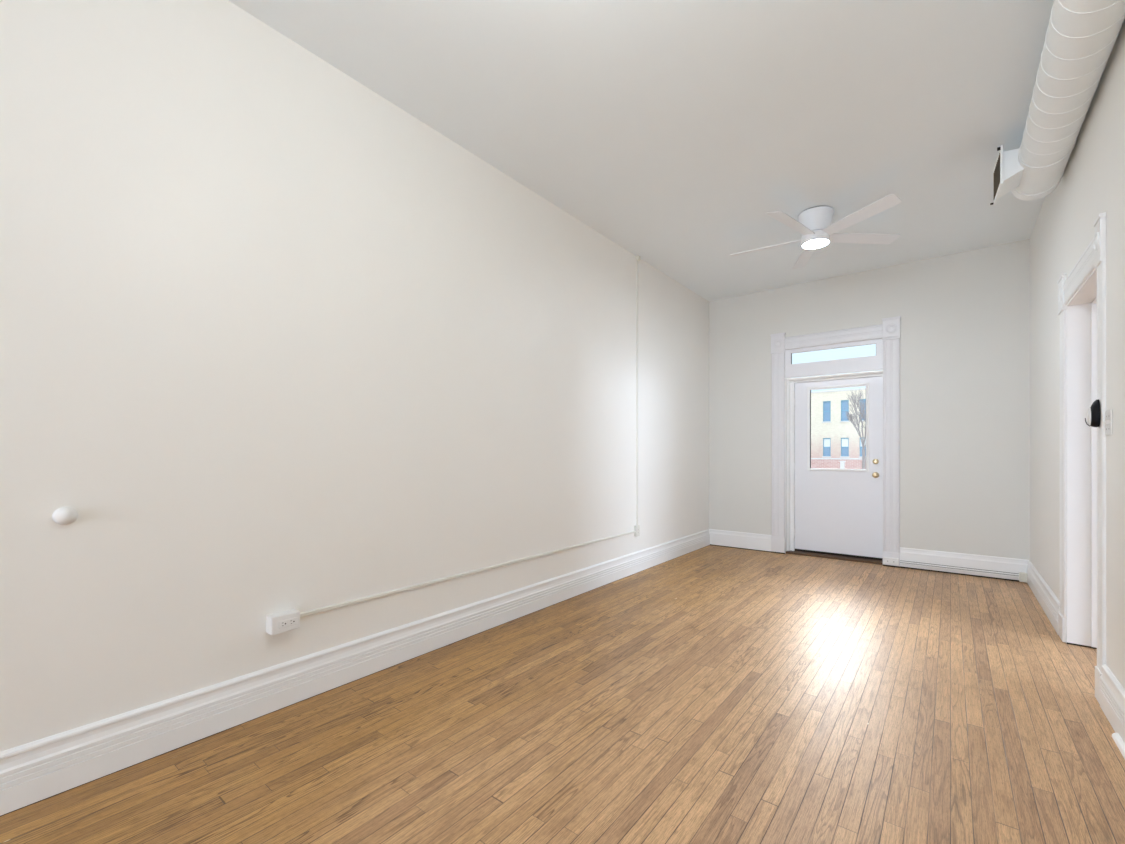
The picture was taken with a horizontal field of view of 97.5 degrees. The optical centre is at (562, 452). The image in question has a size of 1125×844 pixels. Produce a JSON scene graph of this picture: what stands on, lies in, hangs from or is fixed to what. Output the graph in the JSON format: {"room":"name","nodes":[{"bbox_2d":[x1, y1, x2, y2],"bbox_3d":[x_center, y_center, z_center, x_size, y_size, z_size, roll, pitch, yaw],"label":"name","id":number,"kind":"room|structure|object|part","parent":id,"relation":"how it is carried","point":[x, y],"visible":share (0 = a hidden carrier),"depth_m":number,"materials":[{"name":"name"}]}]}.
{"room":"empty living room","nodes":[
{"label":"empty living room","id":0,"kind":"room"},
{"bbox_2d":[0,0,708,751],"bbox_3d":[-2.477,-0.397,1.034,0.120,3.233,14.763,0,0,38],"label":"wall","id":1,"kind":"structure","parent":0,"point":[275,339],"depth_m":2.30,"materials":[{"name":"white paint"}]},
{"bbox_2d":[52,507,77,524],"bbox_3d":[-1.791,0.228,1.780,0.036,0.066,0.066,0,0,38],"label":"door stop","id":2,"kind":"object","parent":1,"relation":"attached to","point":[63,515],"visible":1,"depth_m":1.77,"materials":[{"name":"white plastic"}]},
{"bbox_2d":[266,609,299,634],"bbox_3d":[-1.326,0.803,2.345,0.068,0.082,0.128,0,0,38],"label":"outlet box","id":3,"kind":"object","parent":1,"relation":"attached to","point":[284,621],"visible":1,"depth_m":2.32,"materials":[{"name":"white plastic"}]},
{"bbox_2d":[279,617,296,628],"bbox_3d":[-1.296,0.803,2.331,0.004,0.034,0.082,0,0,38],"label":"receptacle","id":4,"kind":"object","parent":3,"relation":"attached to","point":[284,622],"depth_m":2.33,"materials":[{"name":"white plastic"}]},
{"bbox_2d":[0,529,709,815],"bbox_3d":[-2.483,1.115,0.912,0.021,0.209,14.363,0,0,38],"label":"baseboard","id":5,"kind":"structure","parent":1,"relation":"attached to","point":[33,772],"depth_m":2.27,"materials":[{"name":"white paint"}]},
{"bbox_2d":[300,531,634,617],"bbox_3d":[-0.288,0.801,3.709,0.013,0.021,3.299,0,0,38],"label":"cable raceway","id":6,"kind":"object","parent":1,"relation":"attached to","point":[315,611],"visible":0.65,"depth_m":3.09,"materials":[{"name":"white plastic"}]},
{"bbox_2d":[634,525,639,536],"bbox_3d":[0.759,0.793,5.026,0.032,0.110,0.065,0,0,38],"label":"junction box","id":7,"kind":"object","parent":1,"relation":"attached to","point":[636,527],"visible":1,"depth_m":5.01,"materials":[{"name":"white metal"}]},
{"bbox_2d":[636,260,637,524],"bbox_3d":[0.764,-0.615,5.047,0.014,2.705,0.021,0,0,38],"label":"cable raceway","id":8,"kind":"object","parent":1,"relation":"attached to","point":[636,260],"visible":1,"depth_m":5.04,"materials":[{"name":"white plastic"}]},
{"bbox_2d":[0,545,1124,843],"bbox_3d":[2.108,1.260,-2.540,11.746,0.080,14.813,0,0,38],"label":"floor","id":9,"kind":"structure","parent":0,"point":[710,694],"depth_m":2.12,"materials":[{"name":"brown wood"}]},
{"bbox_2d":[1019,572,1026,582],"bbox_3d":[4.326,1.168,4.634,0.056,0.084,0.052,0,0,38],"label":"box","id":10,"kind":"object","parent":9,"relation":"on","point":[1022,576],"visible":1,"depth_m":4.62,"materials":[{"name":"beige plastic"}]},
{"bbox_2d":[228,0,1053,300],"bbox_3d":[2.092,-2.063,-2.560,11.746,0.100,14.763,0,0,38],"label":"ceiling","id":11,"kind":"structure","parent":0,"point":[671,130],"depth_m":2.86,"materials":[{"name":"paint"}]},
{"bbox_2d":[730,194,901,268],"bbox_3d":[2.083,-1.880,4.159,1.324,0.266,1.348,0,0,38],"label":"ceiling fan","id":12,"kind":"object","parent":11,"relation":"hanging from","point":[815,227],"visible":1,"depth_m":4.04,"materials":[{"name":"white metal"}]},
{"bbox_3d":[1.794,-1.808,4.359,0.620,0.037,0.123,0,0,32],"label":"blade","id":13,"kind":"part","parent":12,"relation":"part of","materials":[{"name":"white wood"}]},
{"bbox_3d":[1.814,-1.808,3.895,0.620,0.037,0.123,0,0,-40],"label":"blade","id":14,"kind":"part","parent":12,"relation":"part of","materials":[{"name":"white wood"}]},
{"bbox_3d":[2.228,-1.808,4.521,0.123,0.037,0.620,0,0,14],"label":"blade","id":15,"kind":"part","parent":12,"relation":"part of","materials":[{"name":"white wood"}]},
{"bbox_3d":[2.261,-1.808,3.771,0.123,0.037,0.620,0,0,-22],"label":"blade","id":16,"kind":"part","parent":12,"relation":"part of","materials":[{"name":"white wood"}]},
{"bbox_3d":[2.517,-1.808,4.158,0.620,0.037,0.123,0,0,-4],"label":"blade","id":17,"kind":"part","parent":12,"relation":"part of","materials":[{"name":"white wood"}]},
{"bbox_2d":[709,239,1029,560],"bbox_3d":[3.336,-0.397,5.650,3.311,3.233,0.280,0,0,38],"label":"wall","id":18,"kind":"structure","parent":0,"point":[965,319],"depth_m":5.11,"materials":[{"name":"beige paint"}]},
{"bbox_2d":[709,529,771,551],"bbox_3d":[2.259,1.115,6.306,0.795,0.210,0.020,0,0,38],"label":"baseboard","id":19,"kind":"structure","parent":18,"relation":"attached to","point":[733,539],"depth_m":6.29,"materials":[{"name":"white paint"}]},
{"bbox_2d":[785,339,882,377],"bbox_3d":[3.109,-1.077,5.694,1.002,0.335,0.050,0,0,38],"label":"window","id":20,"kind":"structure","parent":18,"relation":"in","point":[869,363],"depth_m":5.65,"materials":[{"name":"white paint"}]},
{"bbox_2d":[770,316,900,567],"bbox_3d":[3.163,-0.117,5.762,1.320,2.673,0.317,0,0,38],"label":"door frame","id":21,"kind":"structure","parent":18,"relation":"attached to","point":[889,331],"depth_m":5.72,"materials":[{"name":"white paint"}]},
{"bbox_3d":[2.628,-0.113,6.014,0.150,2.265,0.023,0,0,38],"label":"casing","id":22,"kind":"part","parent":21,"relation":"part of","materials":[{"name":"white paint"}]},
{"bbox_3d":[3.081,-1.321,5.658,1.002,0.152,0.023,0,0,38],"label":"head casing","id":23,"kind":"part","parent":21,"relation":"part of","materials":[{"name":"white paint"}]},
{"bbox_3d":[3.180,1.209,5.785,1.002,0.022,0.260,0,0,38],"label":"sill","id":24,"kind":"part","parent":21,"relation":"part of","materials":[{"name":"brown wood"}]},
{"bbox_3d":[3.533,-0.090,5.302,0.150,2.310,0.023,0,0,38],"label":"casing","id":25,"kind":"part","parent":21,"relation":"part of","materials":[{"name":"white paint"}]},
{"bbox_2d":[794,376,882,560],"bbox_3d":[3.189,0.173,5.745,0.926,2.049,0.116,0,0,38],"label":"door","id":26,"kind":"structure","parent":18,"relation":"in","point":[839,512],"depth_m":5.72,"materials":[{"name":"white paint"}]},
{"bbox_3d":[3.198,-0.287,5.748,0.637,1.003,0.009,0,0,38],"label":"glazing frame","id":27,"kind":"part","parent":26,"relation":"part of","materials":[{"name":"white paint"}]},
{"bbox_3d":[3.480,0.247,5.487,0.066,0.066,0.071,0,0,38],"label":"knob","id":28,"kind":"part","parent":26,"relation":"part of","materials":[{"name":"gold metal"}]},
{"bbox_2d":[883,557,898,565],"bbox_3d":[3.515,1.160,5.279,0.142,0.076,0.026,0,0,38],"label":"plinth block","id":29,"kind":"object","parent":18,"relation":"attached to","point":[886,560],"visible":1,"depth_m":5.27,"materials":[{"name":"white paint"}]},
{"bbox_2d":[900,547,1028,581],"bbox_3d":[3.984,1.113,4.938,1.004,0.214,0.038,0,0,38],"label":"baseboard","id":30,"kind":"structure","parent":18,"relation":"attached to","point":[1002,564],"depth_m":4.92,"materials":[{"name":"white paint"}]},
{"bbox_3d":[3.950,1.161,4.952,0.928,0.037,0.018,0,0,38],"label":"baseboard raceway","id":31,"kind":"part","parent":30,"relation":"part of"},
{"bbox_2d":[1030,19,1124,688],"bbox_3d":[0.033,-0.397,-1.067,0.200,3.233,14.363,0,0,38],"label":"wall","id":32,"kind":"structure","parent":0,"point":[1092,183],"depth_m":2.74,"materials":[{"name":"white paint"}]},
{"bbox_2d":[1027,561,1059,633],"bbox_3d":[3.846,1.115,3.961,0.021,0.209,1.703,0,0,38],"label":"baseboard","id":33,"kind":"structure","parent":32,"relation":"attached to","point":[1050,604],"depth_m":3.81,"materials":[{"name":"white paint"}]},
{"bbox_2d":[990,0,1124,205],"bbox_3d":[-0.731,-1.819,-1.588,0.389,0.279,12.601,0,0,38],"label":"air duct","id":34,"kind":"object","parent":32,"relation":"attached to","point":[1081,35],"visible":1,"depth_m":2.39,"materials":[{"name":"metal"}]},
{"bbox_3d":[2.840,-1.800,3.217,0.012,0.240,0.340,0,0,35],"label":"register frame","id":35,"kind":"part","parent":34,"relation":"part of","materials":[{"name":"paint"}]},
{"bbox_2d":[1057,212,1105,703],"bbox_3d":[3.031,0.035,2.767,0.229,2.370,1.187,0,0,38],"label":"door frame","id":36,"kind":"structure","parent":32,"relation":"attached to","point":[1081,294],"depth_m":3.09,"materials":[{"name":"white paint"}]},
{"bbox_3d":[3.271,0.055,3.225,0.015,2.010,0.155,0,0,38],"label":"casing","id":37,"kind":"part","parent":36,"relation":"part of","materials":[{"name":"white paint"}]},
{"bbox_3d":[2.944,-1.025,2.809,0.015,0.150,0.905,0,0,38],"label":"head casing","id":38,"kind":"part","parent":36,"relation":"part of","materials":[{"name":"white paint"}]},
{"bbox_3d":[2.628,0.055,2.408,0.015,2.010,0.115,0,0,38],"label":"casing","id":39,"kind":"part","parent":36,"relation":"part of","materials":[{"name":"white paint"}]},
{"bbox_2d":[1085,399,1100,426],"bbox_3d":[2.600,-0.193,2.424,0.047,0.136,0.077,0,0,38],"label":"wall device","id":40,"kind":"object","parent":32,"relation":"attached to","point":[1093,413],"visible":1,"depth_m":2.40,"materials":[{"name":"black plastic"}]},
{"bbox_3d":[2.592,-0.180,2.430,0.008,0.092,0.047,0,0,38],"label":"plate","id":41,"kind":"part","parent":40,"relation":"part of","materials":[{"name":"white plastic"}]},
{"bbox_2d":[1103,409,1112,434],"bbox_3d":[2.551,-0.142,2.312,0.018,0.119,0.114,0,0,38],"label":"light switch","id":42,"kind":"object","parent":32,"relation":"attached to","point":[1108,422],"visible":1,"depth_m":2.29,"materials":[{"name":"white plastic"}]},
{"bbox_2d":[1100,664,1124,758],"bbox_3d":[-0.959,1.115,-2.134,0.040,0.209,11.460,0,0,38],"label":"baseboard","id":43,"kind":"structure","parent":32,"relation":"attached to","point":[1112,693],"depth_m":2.17,"materials":[{"name":"white paint"}]},
{"bbox_3d":[-1.069,1.209,-2.257,0.019,0.022,11.130,0,0,38],"label":"shoe molding","id":44,"kind":"part","parent":43,"relation":"part of","materials":[{"name":"white paint"}]},
{"label":"outside","id":45,"kind":"structure","parent":0,"visible":0},
{"bbox_3d":[27.452,1.870,59.172,150.000,0.100,113.037,0,0,38],"label":"ground","id":46,"kind":"structure","parent":45,"visible":0},
{"bbox_2d":[811,458,865,468],"bbox_3d":[14.692,1.052,26.770,14.000,1.536,0.330,0,0,38],"label":"wall","id":47,"kind":"structure","parent":46,"relation":"on","point":[850,463],"depth_m":26.56,"materials":[{"name":"red brick"}]},
{"bbox_2d":[811,388,865,457],"bbox_3d":[27.522,-1.907,49.554,26.100,7.453,12.070,0,0,38],"label":"apartment building","id":48,"kind":"structure","parent":46,"relation":"on","point":[833,435],"depth_m":44.32,"materials":[{"name":"beige brick"}]},
{"bbox_2d":[824,439,829,446],"bbox_3d":[24.058,-0.909,44.867,0.510,0.704,0.010,0,0,38],"label":"roller shade","id":49,"kind":"object","parent":48,"relation":"hanging from","point":[826,441],"depth_m":44.87,"materials":[{"name":"white fabric"}]},
{"bbox_3d":[24.068,-0.523,44.879,0.510,1.543,0.010,0,0,38],"label":"pane","id":50,"kind":"part","parent":48,"relation":"part of","materials":[{"name":"blue glass"}]},
{"bbox_3d":[24.068,-3.775,44.879,0.510,1.740,0.010,0,0,38],"label":"pane","id":51,"kind":"part","parent":48,"relation":"part of","materials":[{"name":"blue glass"}]},
{"bbox_2d":[842,439,847,446],"bbox_3d":[25.186,-0.909,43.980,0.510,0.704,0.010,0,0,38],"label":"roller shade","id":52,"kind":"object","parent":48,"relation":"hanging from","point":[844,441],"depth_m":43.98,"materials":[{"name":"white fabric"}]},
{"bbox_3d":[25.196,-0.523,43.992,0.510,1.543,0.010,0,0,38],"label":"pane","id":53,"kind":"part","parent":48,"relation":"part of","materials":[{"name":"blue glass"}]},
{"bbox_3d":[25.196,-3.775,43.992,0.510,1.740,0.010,0,0,38],"label":"pane","id":54,"kind":"part","parent":48,"relation":"part of","materials":[{"name":"blue glass"}]},
{"bbox_3d":[26.328,-3.775,43.102,0.510,1.740,0.010,0,0,38],"label":"pane","id":55,"kind":"part","parent":48,"relation":"part of","materials":[{"name":"glass"}]},
{"bbox_2d":[839,461,844,468],"bbox_3d":[14.224,1.113,25.071,0.240,1.414,0.240,0,0,38],"label":"gate post","id":56,"kind":"object","parent":46,"relation":"on","point":[842,463],"visible":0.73,"depth_m":25.02,"materials":[{"name":"stone"}]},
{"bbox_2d":[846,390,865,468],"bbox_3d":[14.299,-0.637,23.380,1.629,4.925,2.302,0,0,23],"label":"bare tree","id":57,"kind":"object","parent":46,"relation":"on","point":[860,414],"visible":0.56,"depth_m":23.20,"materials":[{"name":"grey plant"}]}
]}

